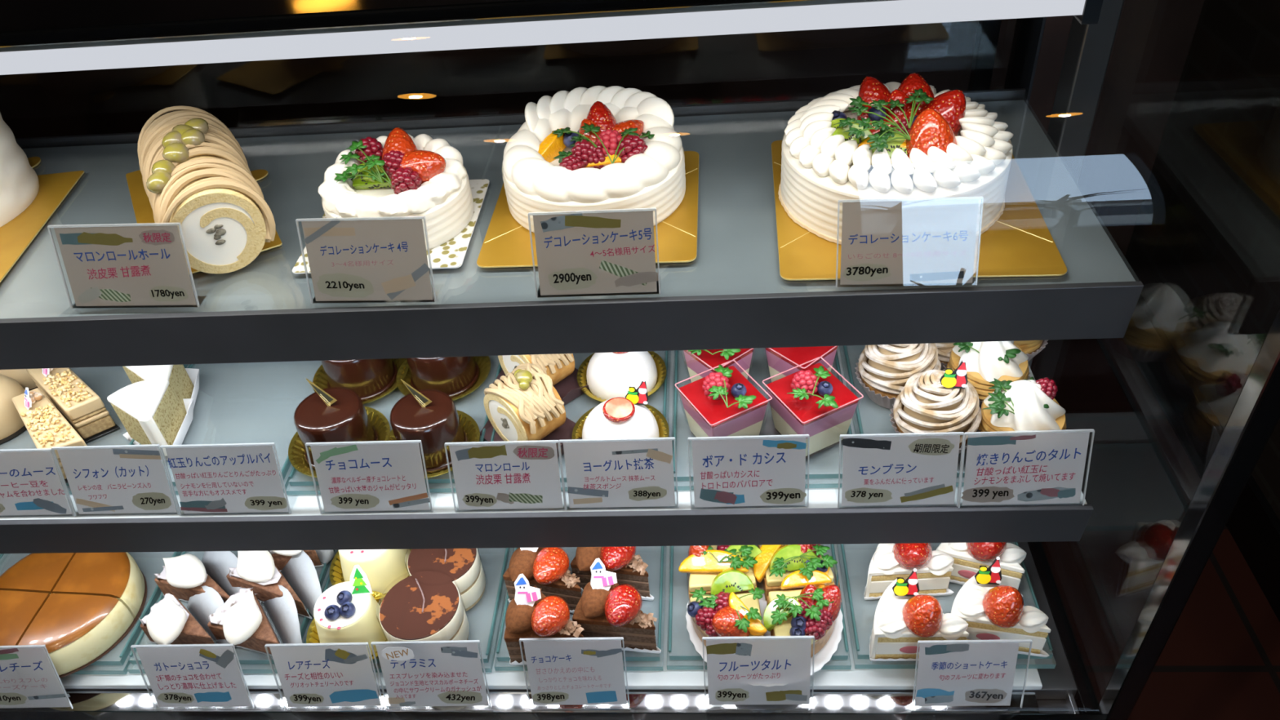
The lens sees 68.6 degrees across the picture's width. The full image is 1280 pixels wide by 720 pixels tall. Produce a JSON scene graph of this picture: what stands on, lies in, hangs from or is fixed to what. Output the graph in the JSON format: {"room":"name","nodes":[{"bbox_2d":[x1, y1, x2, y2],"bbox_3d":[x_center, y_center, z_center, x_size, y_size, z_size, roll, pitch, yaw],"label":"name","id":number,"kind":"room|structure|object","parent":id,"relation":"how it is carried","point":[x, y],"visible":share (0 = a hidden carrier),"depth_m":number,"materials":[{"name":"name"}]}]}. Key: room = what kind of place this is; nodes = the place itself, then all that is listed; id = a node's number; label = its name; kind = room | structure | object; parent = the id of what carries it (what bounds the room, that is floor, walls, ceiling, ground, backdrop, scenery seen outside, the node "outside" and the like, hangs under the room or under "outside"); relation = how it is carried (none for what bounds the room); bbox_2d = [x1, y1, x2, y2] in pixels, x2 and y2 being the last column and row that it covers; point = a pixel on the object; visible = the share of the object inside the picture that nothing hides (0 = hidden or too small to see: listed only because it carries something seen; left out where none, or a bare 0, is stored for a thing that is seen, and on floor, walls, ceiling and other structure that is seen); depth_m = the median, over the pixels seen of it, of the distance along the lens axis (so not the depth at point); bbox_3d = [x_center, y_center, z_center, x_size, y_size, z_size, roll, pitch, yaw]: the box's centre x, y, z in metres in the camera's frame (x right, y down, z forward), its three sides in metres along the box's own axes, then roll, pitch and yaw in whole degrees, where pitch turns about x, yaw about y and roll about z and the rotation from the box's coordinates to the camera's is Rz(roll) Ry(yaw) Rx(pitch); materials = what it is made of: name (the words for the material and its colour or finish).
{"room":"food shop","nodes":[
{"label":"food shop","id":0,"kind":"room"},
{"bbox_2d":[0,0,1204,261],"bbox_3d":[-0.920,-1.182,1.610,3.970,2.800,0.100,-2,40,5],"label":"wall","id":1,"kind":"structure","parent":0,"point":[1153,38],"depth_m":2.00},
{"bbox_2d":[1030,337,1279,719],"bbox_3d":[0.369,1.020,1.104,6.500,0.100,5.600,-2,40,5],"label":"floor","id":2,"kind":"structure","parent":0,"point":[1220,659],"depth_m":1.72,"materials":[{"name":"ceramic"}]},
{"bbox_2d":[0,0,1279,719],"bbox_3d":[-0.227,0.191,1.081,1.361,1.282,0.518,-2,40,5],"label":"display case","id":3,"kind":"object","parent":2,"relation":"on","point":[255,332],"visible":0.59,"depth_m":0.79,"materials":[{"name":"metal"}]},
{"bbox_2d":[0,646,70,708],"bbox_3d":[-0.639,0.321,0.945,0.116,0.082,0.023,-2,40,4],"label":"price card","id":4,"kind":"object","parent":3,"relation":"on","point":[28,677],"visible":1,"depth_m":0.95,"materials":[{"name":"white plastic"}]},
{"bbox_2d":[0,450,71,515],"bbox_3d":[-0.575,0.112,0.844,0.118,0.067,0.023,-2,40,5],"label":"price card","id":5,"kind":"object","parent":3,"relation":"on","point":[30,483],"visible":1,"depth_m":0.84,"materials":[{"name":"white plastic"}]},
{"bbox_2d":[0,170,84,282],"bbox_3d":[-0.659,-0.098,0.835,0.240,0.002,0.240,-6,40,-1],"label":"cake board","id":6,"kind":"object","parent":3,"relation":"on","point":[16,235],"visible":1,"depth_m":0.86,"materials":[{"name":"gold metal"}]},
{"bbox_2d":[0,112,39,226],"bbox_3d":[-0.660,-0.179,0.849,0.171,0.105,0.171,-2,40,5],"label":"cake","id":7,"kind":"object","parent":6,"relation":"on","point":[19,182],"visible":1,"depth_m":0.86,"materials":[{"name":"white food"}]},
{"bbox_2d":[0,551,182,674],"bbox_3d":[-0.638,0.230,1.090,0.219,0.018,0.291,-2,40,5],"label":"glass tray","id":8,"kind":"object","parent":3,"relation":"on","point":[4,557],"visible":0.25,"depth_m":0.99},
{"bbox_2d":[56,568,146,678],"bbox_3d":[-0.620,0.278,1.019,0.161,0.001,0.161,-2,40,5],"label":"disc","id":9,"kind":"object","parent":8,"relation":"on","point":[142,606],"visible":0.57,"depth_m":0.99,"materials":[{"name":"brown"}]},
{"bbox_2d":[0,590,49,647],"bbox_3d":[-0.664,0.287,0.980,0.079,0.043,0.084,-2,40,5],"label":"cheesecake slice","id":10,"kind":"object","parent":9,"relation":"on","point":[18,609],"visible":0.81,"depth_m":0.97,"materials":[{"name":"food"}]},
{"bbox_2d":[0,552,75,594],"bbox_3d":[-0.660,0.236,1.039,0.079,0.043,0.079,-2,40,5],"label":"cheesecake slice","id":11,"kind":"object","parent":9,"relation":"on","point":[35,572],"visible":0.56,"depth_m":1.01,"materials":[{"name":"food"}]},
{"bbox_2d":[16,593,133,675],"bbox_3d":[-0.580,0.289,0.967,0.088,0.043,0.087,-2,40,5],"label":"cheesecake slice","id":12,"kind":"object","parent":9,"relation":"on","point":[73,630],"visible":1,"depth_m":0.96,"materials":[{"name":"food"}]},
{"bbox_2d":[53,552,144,618],"bbox_3d":[-0.575,0.233,1.034,0.087,0.043,0.093,-2,40,5],"label":"cheesecake slice","id":13,"kind":"object","parent":9,"relation":"on","point":[117,575],"visible":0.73,"depth_m":1.01,"materials":[{"name":"food"}]},
{"bbox_2d":[57,446,177,514],"bbox_3d":[-0.466,0.108,0.835,0.099,0.068,0.023,-2,40,4],"label":"price card","id":14,"kind":"object","parent":3,"relation":"on","point":[129,479],"visible":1,"depth_m":0.84,"materials":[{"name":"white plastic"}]},
{"bbox_2d":[53,224,195,306],"bbox_3d":[-0.399,-0.072,0.726,0.108,0.064,0.023,0,40,6],"label":"price card","id":15,"kind":"object","parent":3,"relation":"on","point":[139,264],"visible":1,"depth_m":0.73,"materials":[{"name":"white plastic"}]},
{"bbox_2d":[62,364,188,494],"bbox_3d":[-0.587,0.048,0.962,0.206,0.014,0.228,-2,40,5],"label":"glass tray","id":16,"kind":"object","parent":3,"relation":"on","point":[131,444],"visible":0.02,"depth_m":0.90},
{"bbox_2d":[0,373,26,444],"bbox_3d":[-0.649,0.043,0.929,0.080,0.050,0.080,-2,40,5],"label":"cake","id":17,"kind":"object","parent":16,"relation":"on","point":[11,424],"visible":0.66,"depth_m":0.92,"materials":[{"name":"beige food"}]},
{"bbox_2d":[12,387,88,484],"bbox_3d":[-0.560,0.065,0.884,0.123,0.061,0.036,29,51,34],"label":"bar","id":18,"kind":"object","parent":16,"relation":"on","point":[49,430],"visible":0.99,"depth_m":0.87,"materials":[{"name":"beige"}]},
{"bbox_2d":[26,368,119,443],"bbox_3d":[-0.566,0.030,0.926,0.113,0.061,0.032,28,50,33],"label":"bar","id":19,"kind":"object","parent":16,"relation":"on","point":[81,406],"visible":0.94,"depth_m":0.91,"materials":[{"name":"beige"}]},
{"bbox_2d":[135,645,251,706],"bbox_3d":[-0.443,0.315,0.930,0.104,0.081,0.022,-2,40,4],"label":"price card","id":20,"kind":"object","parent":3,"relation":"on","point":[185,676],"visible":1,"depth_m":0.93,"materials":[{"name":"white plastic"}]},
{"bbox_2d":[125,169,282,274],"bbox_3d":[-0.396,-0.142,0.858,0.122,0.002,0.225,-22,43,-19],"label":"cake board","id":21,"kind":"object","parent":3,"relation":"on","point":[144,214],"visible":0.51,"depth_m":0.87,"materials":[{"name":"gold metal"}]},
{"bbox_2d":[137,106,275,273],"bbox_3d":[-0.377,-0.153,0.800,0.088,0.088,0.180,-22,43,-19],"label":"roll","id":22,"kind":"object","parent":21,"relation":"on","point":[197,177],"visible":0.97,"depth_m":0.75,"materials":[{"name":"white"}]},
{"bbox_2d":[137,364,292,494],"bbox_3d":[-0.400,0.044,0.946,0.161,0.014,0.230,-2,40,5],"label":"glass tray","id":23,"kind":"object","parent":3,"relation":"on","point":[286,464],"visible":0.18,"depth_m":0.86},
{"bbox_2d":[106,378,193,461],"bbox_3d":[-0.467,0.054,0.890,0.069,0.056,0.070,-2,40,5],"label":"slice","id":24,"kind":"object","parent":23,"relation":"on","point":[151,414],"visible":0.87,"depth_m":0.88,"materials":[{"name":"white food"}]},
{"bbox_2d":[122,364,199,415],"bbox_3d":[-0.463,0.019,0.930,0.092,0.056,0.057,24,48,30],"label":"slice","id":25,"kind":"object","parent":23,"relation":"on","point":[184,382],"visible":0.52,"depth_m":0.92,"materials":[{"name":"white food"}]},
{"bbox_2d":[164,444,288,513],"bbox_3d":[-0.364,0.106,0.826,0.103,0.068,0.023,-2,40,5],"label":"price card","id":26,"kind":"object","parent":3,"relation":"on","point":[242,478],"visible":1,"depth_m":0.83,"materials":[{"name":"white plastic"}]},
{"bbox_2d":[127,550,337,673],"bbox_3d":[-0.436,0.224,1.074,0.180,0.018,0.290,-2,40,5],"label":"glass tray","id":27,"kind":"object","parent":3,"relation":"on","point":[142,639],"visible":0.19,"depth_m":0.98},
{"bbox_2d":[138,585,237,648],"bbox_3d":[-0.466,0.268,0.968,0.090,0.058,0.073,25,48,31],"label":"slice","id":28,"kind":"object","parent":27,"relation":"on","point":[168,622],"visible":0.87,"depth_m":0.96,"materials":[{"name":"white food"}]},
{"bbox_2d":[154,551,245,602],"bbox_3d":[-0.463,0.232,1.011,0.112,0.058,0.062,14,44,22],"label":"slice","id":29,"kind":"object","parent":27,"relation":"on","point":[183,576],"visible":0.75,"depth_m":1.01,"materials":[{"name":"white food"}]},
{"bbox_2d":[207,584,302,656],"bbox_3d":[-0.388,0.266,0.961,0.099,0.058,0.076,23,47,29],"label":"slice","id":30,"kind":"object","parent":27,"relation":"on","point":[242,620],"visible":0.97,"depth_m":0.96,"materials":[{"name":"white food"}]},
{"bbox_2d":[226,550,322,618],"bbox_3d":[-0.383,0.226,1.009,0.118,0.058,0.059,11,43,19],"label":"slice","id":31,"kind":"object","parent":27,"relation":"on","point":[256,570],"visible":0.84,"depth_m":1.00,"materials":[{"name":"white food"}]},
{"bbox_2d":[268,550,334,572],"bbox_3d":[-0.377,0.203,1.036,0.064,0.058,0.047,-10,40,-5],"label":"slice","id":32,"kind":"object","parent":27,"relation":"on","point":[281,557],"visible":0.34,"depth_m":1.03,"materials":[{"name":"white food"}]},
{"bbox_2d":[269,644,381,706],"bbox_3d":[-0.309,0.310,0.920,0.102,0.081,0.023,-2,40,4],"label":"price card","id":33,"kind":"object","parent":3,"relation":"on","point":[309,675],"visible":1,"depth_m":0.92,"materials":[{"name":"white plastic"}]},
{"bbox_2d":[301,217,432,301],"bbox_3d":[-0.206,-0.075,0.707,0.100,0.063,0.023,0,40,6],"label":"price card","id":34,"kind":"object","parent":3,"relation":"on","point":[351,260],"visible":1,"depth_m":0.71,"materials":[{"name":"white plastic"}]},
{"bbox_2d":[310,442,430,511],"bbox_3d":[-0.235,0.102,0.815,0.102,0.068,0.023,-2,40,5],"label":"price card","id":35,"kind":"object","parent":3,"relation":"on","point":[384,476],"visible":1,"depth_m":0.82,"materials":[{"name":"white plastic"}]},
{"bbox_2d":[292,178,489,274],"bbox_3d":[-0.210,-0.117,0.806,0.141,0.002,0.141,-2,40,5],"label":"cake board","id":36,"kind":"object","parent":3,"relation":"on","point":[451,254],"visible":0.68,"depth_m":0.77,"materials":[{"name":"white paper"}]},
{"bbox_2d":[318,127,474,250],"bbox_3d":[-0.206,-0.149,0.787,0.123,0.071,0.123,-31,46,-27],"label":"cake","id":37,"kind":"object","parent":36,"relation":"on","point":[398,175],"visible":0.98,"depth_m":0.76,"materials":[{"name":"white food"}]},
{"bbox_2d":[285,361,502,494],"bbox_3d":[-0.229,0.040,0.931,0.177,0.014,0.233,-2,40,5],"label":"glass tray","id":38,"kind":"object","parent":3,"relation":"on","point":[292,475],"visible":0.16,"depth_m":0.85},
{"bbox_2d":[288,378,390,477],"bbox_3d":[-0.282,0.053,0.855,0.094,0.075,0.094,-2,40,5],"label":"chocolate mousse","id":39,"kind":"object","parent":38,"relation":"on","point":[334,415],"visible":0.65,"depth_m":0.84,"materials":[{"name":"brown food"}]},
{"bbox_2d":[312,358,408,404],"bbox_3d":[-0.282,0.001,0.935,0.096,0.052,0.096,-2,40,5],"label":"chocolate mousse","id":40,"kind":"object","parent":38,"relation":"on","point":[372,380],"visible":0.59,"depth_m":0.92,"materials":[{"name":"brown food"}]},
{"bbox_2d":[384,378,479,478],"bbox_3d":[-0.194,0.054,0.844,0.089,0.075,0.089,-2,40,5],"label":"chocolate mousse","id":41,"kind":"object","parent":38,"relation":"on","point":[429,418],"visible":0.61,"depth_m":0.83,"materials":[{"name":"brown food"}]},
{"bbox_2d":[404,383,428,405],"bbox_3d":[-0.198,0.031,0.832,0.021,0.020,0.001,4,20,12],"label":"decoration","id":42,"kind":"object","parent":41,"relation":"on","point":[424,400],"depth_m":0.83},
{"bbox_2d":[384,409,479,478],"bbox_3d":[-0.191,0.079,0.865,0.089,0.010,0.089,-2,40,5],"label":"cup","id":43,"kind":"object","parent":41,"relation":"on","point":[439,463],"depth_m":0.85,"materials":[{"name":"yellow"}]},
{"bbox_2d":[396,355,490,400],"bbox_3d":[-0.198,-0.001,0.928,0.094,0.052,0.094,-31,46,-27],"label":"chocolate mousse","id":44,"kind":"object","parent":38,"relation":"on","point":[458,377],"visible":0.63,"depth_m":0.91,"materials":[{"name":"brown food"}]},
{"bbox_2d":[303,547,514,672],"bbox_3d":[-0.244,0.218,1.059,0.200,0.018,0.289,-2,40,5],"label":"glass tray","id":45,"kind":"object","parent":3,"relation":"on","point":[328,584],"visible":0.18,"depth_m":0.98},
{"bbox_2d":[306,564,388,661],"bbox_3d":[-0.298,0.255,0.949,0.095,0.079,0.095,-2,40,5],"label":"cake","id":46,"kind":"object","parent":45,"relation":"on","point":[346,612],"visible":0.69,"depth_m":0.94,"materials":[{"name":"white food"}]},
{"bbox_2d":[329,548,412,599],"bbox_3d":[-0.291,0.210,1.021,0.102,0.053,0.102,-5,40,0],"label":"cake","id":47,"kind":"object","parent":45,"relation":"on","point":[384,569],"visible":0.4,"depth_m":1.00,"materials":[{"name":"white food"}]},
{"bbox_2d":[376,575,471,643],"bbox_3d":[-0.216,0.262,0.944,0.082,0.061,0.082,-2,40,5],"label":"tiramisu","id":48,"kind":"object","parent":45,"relation":"on","point":[416,609],"visible":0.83,"depth_m":0.92,"materials":[{"name":"beige"}]},
{"bbox_2d":[404,548,487,611],"bbox_3d":[-0.203,0.223,0.989,0.075,0.061,0.075,-2,40,5],"label":"tiramisu","id":49,"kind":"object","parent":45,"relation":"on","point":[462,566],"visible":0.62,"depth_m":0.97,"materials":[{"name":"beige"}]},
{"bbox_2d":[375,641,488,706],"bbox_3d":[-0.202,0.306,0.911,0.106,0.083,0.023,-2,40,4],"label":"price card","id":50,"kind":"object","parent":3,"relation":"on","point":[438,673],"visible":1,"depth_m":0.91,"materials":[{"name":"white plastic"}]},
{"bbox_2d":[448,441,563,510],"bbox_3d":[-0.115,0.100,0.806,0.098,0.065,0.023,-2,40,5],"label":"price card","id":51,"kind":"object","parent":3,"relation":"on","point":[517,475],"visible":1,"depth_m":0.81,"materials":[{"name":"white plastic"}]},
{"bbox_2d":[0,345,1087,519],"bbox_3d":[-0.271,0.057,0.937,1.304,0.012,0.269,-2,40,5],"label":"shelf","id":52,"kind":"object","parent":3,"relation":"attached to","point":[243,403],"depth_m":0.87,"materials":[{"name":"glass"}]},
{"bbox_2d":[0,0,1103,75],"bbox_3d":[-0.332,-0.221,0.648,1.244,0.030,0.048,-2,40,5],"label":"lamp","id":53,"kind":"object","parent":3,"relation":"attached to","point":[811,15],"depth_m":0.61,"materials":[{"name":"white"}]},
{"bbox_2d":[0,100,1135,319],"bbox_3d":[-0.284,-0.131,0.849,1.304,0.012,0.305,-2,40,5],"label":"shelf","id":54,"kind":"object","parent":3,"relation":"attached to","point":[734,273],"depth_m":0.76,"materials":[{"name":"glass"}]},
{"bbox_2d":[523,637,630,706],"bbox_3d":[-0.062,0.301,0.901,0.099,0.084,0.023,-2,40,4],"label":"price card","id":55,"kind":"object","parent":3,"relation":"on","point":[566,671],"visible":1,"depth_m":0.90,"materials":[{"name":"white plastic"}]},
{"bbox_2d":[493,546,666,671],"bbox_3d":[-0.056,0.212,1.044,0.170,0.018,0.287,-2,40,5],"label":"glass tray","id":56,"kind":"object","parent":3,"relation":"on","point":[500,659],"visible":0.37,"depth_m":0.95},
{"bbox_2d":[502,546,581,613],"bbox_3d":[-0.101,0.219,0.953,0.062,0.099,0.082,-28,45,-25],"label":"chocolate cake","id":57,"kind":"object","parent":56,"relation":"on","point":[547,569],"visible":0.65,"depth_m":0.94,"materials":[{"name":"brown food"}]},
{"bbox_2d":[503,573,584,665],"bbox_3d":[-0.100,0.257,0.907,0.065,0.099,0.086,-33,47,-29],"label":"chocolate cake","id":58,"kind":"object","parent":56,"relation":"on","point":[531,615],"visible":0.84,"depth_m":0.90,"materials":[{"name":"brown food"}]},
{"bbox_2d":[570,546,653,600],"bbox_3d":[-0.031,0.215,0.965,0.060,0.080,0.079,-31,46,-27],"label":"chocolate cake","id":59,"kind":"object","parent":56,"relation":"on","point":[629,568],"visible":0.64,"depth_m":0.95,"materials":[{"name":"brown food"}]},
{"bbox_2d":[572,558,661,653],"bbox_3d":[-0.030,0.245,0.913,0.063,0.099,0.088,-29,45,-25],"label":"chocolate cake","id":60,"kind":"object","parent":56,"relation":"on","point":[606,609],"visible":0.87,"depth_m":0.91,"materials":[{"name":"brown food"}]},
{"bbox_2d":[489,351,671,491],"bbox_3d":[-0.055,0.036,0.916,0.167,0.014,0.234,-2,40,5],"label":"glass tray","id":61,"kind":"object","parent":3,"relation":"on","point":[664,400],"visible":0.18,"depth_m":0.89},
{"bbox_2d":[480,363,582,457],"bbox_3d":[-0.103,0.040,0.849,0.072,0.076,0.094,-35,48,-30],"label":"cake","id":62,"kind":"object","parent":61,"relation":"on","point":[524,405],"visible":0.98,"depth_m":0.83,"materials":[{"name":"beige food"}]},
{"bbox_2d":[493,353,589,405],"bbox_3d":[-0.099,-0.006,0.904,0.072,0.076,0.094,-35,48,-30],"label":"cake","id":63,"kind":"object","parent":61,"relation":"on","point":[560,367],"visible":0.22,"depth_m":0.90,"materials":[{"name":"beige food"}]},
{"bbox_2d":[572,378,669,441],"bbox_3d":[-0.019,0.052,0.839,0.088,0.059,0.088,14,44,22],"label":"cake","id":64,"kind":"object","parent":61,"relation":"on","point":[630,417],"visible":0.54,"depth_m":0.83,"materials":[{"name":"white food"}]},
{"bbox_2d":[572,404,669,441],"bbox_3d":[-0.017,0.070,0.854,0.088,0.011,0.088,-2,40,5],"label":"cup","id":65,"kind":"object","parent":64,"relation":"on","point":[660,430],"depth_m":0.86,"materials":[{"name":"yellow"}]},
{"bbox_2d":[577,351,666,402],"bbox_3d":[-0.019,0.003,0.906,0.088,0.048,0.088,-31,46,-27],"label":"cake","id":66,"kind":"object","parent":61,"relation":"on","point":[608,375],"visible":0.62,"depth_m":0.89,"materials":[{"name":"white food"}]},
{"bbox_2d":[476,151,698,267],"bbox_3d":[-0.038,-0.133,0.806,0.176,0.002,0.180,-1,40,5],"label":"cake board","id":67,"kind":"object","parent":3,"relation":"on","point":[506,243],"visible":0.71,"depth_m":0.77,"materials":[{"name":"gold metal"}]},
{"bbox_2d":[502,85,685,232],"bbox_3d":[-0.040,-0.173,0.795,0.156,0.073,0.156,10,42,17],"label":"cake","id":68,"kind":"object","parent":67,"relation":"on","point":[596,148],"visible":0.98,"depth_m":0.77,"materials":[{"name":"white food"}]},
{"bbox_2d":[533,208,661,295],"bbox_3d":[-0.033,-0.079,0.693,0.094,0.062,0.023,-1,40,5],"label":"price card","id":69,"kind":"object","parent":3,"relation":"on","point":[614,251],"visible":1,"depth_m":0.69,"materials":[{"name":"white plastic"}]},
{"bbox_2d":[563,437,678,507],"bbox_3d":[-0.018,0.097,0.798,0.098,0.066,0.023,-2,40,5],"label":"price card","id":70,"kind":"object","parent":3,"relation":"on","point":[618,473],"visible":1,"depth_m":0.80,"materials":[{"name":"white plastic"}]},
{"bbox_2d":[687,435,809,506],"bbox_3d":[0.091,0.095,0.788,0.100,0.066,0.023,-2,40,4],"label":"price card","id":71,"kind":"object","parent":3,"relation":"on","point":[745,471],"visible":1,"depth_m":0.79,"materials":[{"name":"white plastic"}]},
{"bbox_2d":[702,637,814,706],"bbox_3d":[0.112,0.295,0.887,0.103,0.085,0.023,-2,40,4],"label":"price card","id":72,"kind":"object","parent":3,"relation":"on","point":[733,664],"visible":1,"depth_m":0.89,"materials":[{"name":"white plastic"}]},
{"bbox_2d":[666,544,851,670],"bbox_3d":[0.122,0.207,1.030,0.181,0.018,0.286,-2,40,5],"label":"glass tray","id":73,"kind":"object","parent":3,"relation":"on","point":[671,553],"visible":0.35,"depth_m":0.93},
{"bbox_2d":[685,558,843,687],"bbox_3d":[0.126,0.261,0.953,0.159,0.004,0.159,-2,40,5],"label":"paper plate","id":74,"kind":"object","parent":73,"relation":"on","point":[824,655],"visible":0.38,"depth_m":0.93,"materials":[{"name":"white"}]},
{"bbox_2d":[678,545,761,598],"bbox_3d":[0.084,0.207,0.976,0.086,0.058,0.076,-2,40,5],"label":"slice","id":75,"kind":"object","parent":74,"relation":"on","point":[704,563],"visible":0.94,"depth_m":0.95,"materials":[{"name":"yellow"}]},
{"bbox_2d":[687,568,767,646],"bbox_3d":[0.085,0.253,0.923,0.077,0.056,0.085,-2,40,5],"label":"slice","id":76,"kind":"object","parent":74,"relation":"on","point":[724,613],"visible":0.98,"depth_m":0.91,"materials":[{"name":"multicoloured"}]},
{"bbox_2d":[753,544,837,600],"bbox_3d":[0.158,0.206,0.969,0.084,0.059,0.081,-2,40,5],"label":"fruit tart slice","id":77,"kind":"object","parent":74,"relation":"on","point":[775,562],"visible":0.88,"depth_m":0.95,"materials":[{"name":"yellow"}]},
{"bbox_2d":[763,569,841,657],"bbox_3d":[0.159,0.248,0.918,0.077,0.058,0.088,-2,40,5],"label":"slice","id":78,"kind":"object","parent":74,"relation":"on","point":[811,611],"visible":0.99,"depth_m":0.90,"materials":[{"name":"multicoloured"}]},
{"bbox_2d":[671,350,853,490],"bbox_3d":[0.114,0.031,0.902,0.165,0.014,0.235,-2,40,5],"label":"glass tray","id":79,"kind":"object","parent":3,"relation":"on","point":[837,360],"visible":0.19,"depth_m":0.84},
{"bbox_2d":[683,348,755,382],"bbox_3d":[0.072,0.006,0.875,0.059,0.069,0.056,-29,45,-26],"label":"cake","id":80,"kind":"object","parent":79,"relation":"on","point":[698,362],"visible":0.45,"depth_m":0.86,"materials":[{"name":"red"}]},
{"bbox_2d":[675,360,772,439],"bbox_3d":[0.075,0.045,0.825,0.063,0.074,0.069,-22,43,-19],"label":"cake","id":81,"kind":"object","parent":79,"relation":"on","point":[723,403],"visible":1,"depth_m":0.81,"materials":[{"name":"red"}]},
{"bbox_2d":[764,346,837,382],"bbox_3d":[0.150,0.006,0.875,0.053,0.058,0.053,-32,47,-28],"label":"cake","id":82,"kind":"object","parent":79,"relation":"on","point":[780,360],"visible":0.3,"depth_m":0.85,"materials":[{"name":"red"}]},
{"bbox_2d":[762,356,863,457],"bbox_3d":[0.151,0.043,0.819,0.063,0.074,0.070,-21,42,-18],"label":"cake","id":83,"kind":"object","parent":79,"relation":"on","point":[812,402],"visible":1,"depth_m":0.80,"materials":[{"name":"red"}]},
{"bbox_2d":[835,434,959,506],"bbox_3d":[0.215,0.092,0.777,0.100,0.067,0.023,-2,40,5],"label":"price card","id":84,"kind":"object","parent":3,"relation":"on","point":[892,469],"visible":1,"depth_m":0.78,"materials":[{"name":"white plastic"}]},
{"bbox_2d":[839,345,964,486],"bbox_3d":[0.279,0.027,0.888,0.160,0.014,0.236,-2,40,5],"label":"glass tray","id":85,"kind":"object","parent":3,"relation":"on","point":[847,361],"visible":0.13,"depth_m":0.88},
{"bbox_2d":[854,342,941,408],"bbox_3d":[0.238,0.001,0.861,0.079,0.071,0.079,-2,40,5],"label":"mont blanc","id":86,"kind":"object","parent":85,"relation":"on","point":[882,371],"visible":0.56,"depth_m":0.84,"materials":[{"name":"beige food"}]},
{"bbox_2d":[888,359,982,453],"bbox_3d":[0.257,0.034,0.803,0.079,0.092,0.079,-18,42,-14],"label":"mont blanc","id":87,"kind":"object","parent":85,"relation":"on","point":[931,402],"visible":0.83,"depth_m":0.79,"materials":[{"name":"beige food"}]},
{"bbox_2d":[888,404,981,453],"bbox_3d":[0.259,0.060,0.826,0.079,0.022,0.079,-2,40,5],"label":"cup","id":88,"kind":"object","parent":87,"relation":"on","point":[901,426],"depth_m":0.80,"materials":[{"name":"food"}]},
{"bbox_2d":[942,341,1031,408],"bbox_3d":[0.317,0.001,0.851,0.078,0.072,0.078,-25,44,-22],"label":"tart","id":89,"kind":"object","parent":85,"relation":"on","point":[985,362],"visible":0.51,"depth_m":0.83,"materials":[{"name":"white food"}]},
{"bbox_2d":[942,362,1031,408],"bbox_3d":[0.319,0.021,0.867,0.078,0.020,0.078,-2,40,5],"label":"cup","id":90,"kind":"object","parent":89,"relation":"on","point":[982,392],"depth_m":0.83,"materials":[{"name":"paper"}]},
{"bbox_2d":[975,376,1067,434],"bbox_3d":[0.325,0.046,0.796,0.080,0.072,0.078,-2,40,5],"label":"tart","id":91,"kind":"object","parent":85,"relation":"on","point":[1023,406],"visible":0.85,"depth_m":0.78,"materials":[{"name":"white food"}]},
{"bbox_2d":[835,199,978,286],"bbox_3d":[0.193,-0.085,0.676,0.101,0.060,0.026,0,40,6],"label":"price card","id":92,"kind":"object","parent":3,"relation":"on","point":[912,242],"visible":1,"depth_m":0.68,"materials":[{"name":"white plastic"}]},
{"bbox_2d":[771,140,1066,280],"bbox_3d":[0.217,-0.133,0.775,0.208,0.002,0.222,0,40,6],"label":"cake board","id":93,"kind":"object","parent":3,"relation":"on","point":[1020,243],"visible":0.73,"depth_m":0.72,"materials":[{"name":"gold metal"}]},
{"bbox_2d":[777,72,1013,244],"bbox_3d":[0.205,-0.175,0.757,0.183,0.088,0.184,-10,40,-6],"label":"cake","id":94,"kind":"object","parent":93,"relation":"on","point":[871,140],"visible":0.96,"depth_m":0.72,"materials":[{"name":"white food"}]},
{"bbox_2d":[836,542,1056,668],"bbox_3d":[0.311,0.202,1.015,0.190,0.018,0.285,-2,40,5],"label":"glass tray","id":95,"kind":"object","parent":3,"relation":"on","point":[1022,564],"visible":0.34,"depth_m":0.92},
{"bbox_2d":[863,542,954,599],"bbox_3d":[0.272,0.199,0.951,0.090,0.078,0.059,-2,40,5],"label":"cake slice","id":96,"kind":"object","parent":95,"relation":"on","point":[889,562],"visible":0.85,"depth_m":0.93,"materials":[{"name":"white food"}]},
{"bbox_2d":[869,568,968,661],"bbox_3d":[0.267,0.240,0.900,0.094,0.081,0.073,-2,40,5],"label":"cake slice","id":97,"kind":"object","parent":95,"relation":"on","point":[904,619],"visible":0.96,"depth_m":0.88,"materials":[{"name":"white food"}]},
{"bbox_2d":[936,542,1026,596],"bbox_3d":[0.350,0.192,0.950,0.091,0.078,0.056,16,45,24],"label":"cake slice","id":98,"kind":"object","parent":95,"relation":"on","point":[968,557],"visible":0.47,"depth_m":0.93,"materials":[{"name":"white food"}]},
{"bbox_2d":[951,556,1050,657],"bbox_3d":[0.337,0.245,0.886,0.071,0.081,0.090,-27,45,-24],"label":"cake slice","id":99,"kind":"object","parent":95,"relation":"on","point":[993,612],"visible":0.87,"depth_m":0.88,"materials":[{"name":"white food"}]},
{"bbox_2d":[914,641,1019,706],"bbox_3d":[0.307,0.293,0.872,0.102,0.080,0.022,-2,40,4],"label":"price card","id":100,"kind":"object","parent":3,"relation":"on","point":[949,673],"visible":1,"depth_m":0.87,"materials":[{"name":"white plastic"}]},
{"bbox_2d":[960,431,1089,505],"bbox_3d":[0.315,0.089,0.768,0.102,0.067,0.023,-2,40,4],"label":"price card","id":101,"kind":"object","parent":3,"relation":"on","point":[1048,467],"visible":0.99,"depth_m":0.77,"materials":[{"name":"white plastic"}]},
{"bbox_2d":[1124,0,1279,519],"bbox_3d":[1.103,-0.819,0.947,0.150,2.800,3.400,-2,40,5],"label":"wall","id":102,"kind":"structure","parent":0,"point":[1203,248],"depth_m":1.79,"materials":[{"name":"glass"}]},
{"bbox_2d":[1122,293,1279,622],"bbox_3d":[1.095,0.561,1.395,0.015,0.120,2.300,-2,40,5],"label":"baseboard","id":103,"kind":"structure","parent":102,"relation":"attached to","point":[1254,526],"depth_m":1.88,"materials":[{"name":"black"}]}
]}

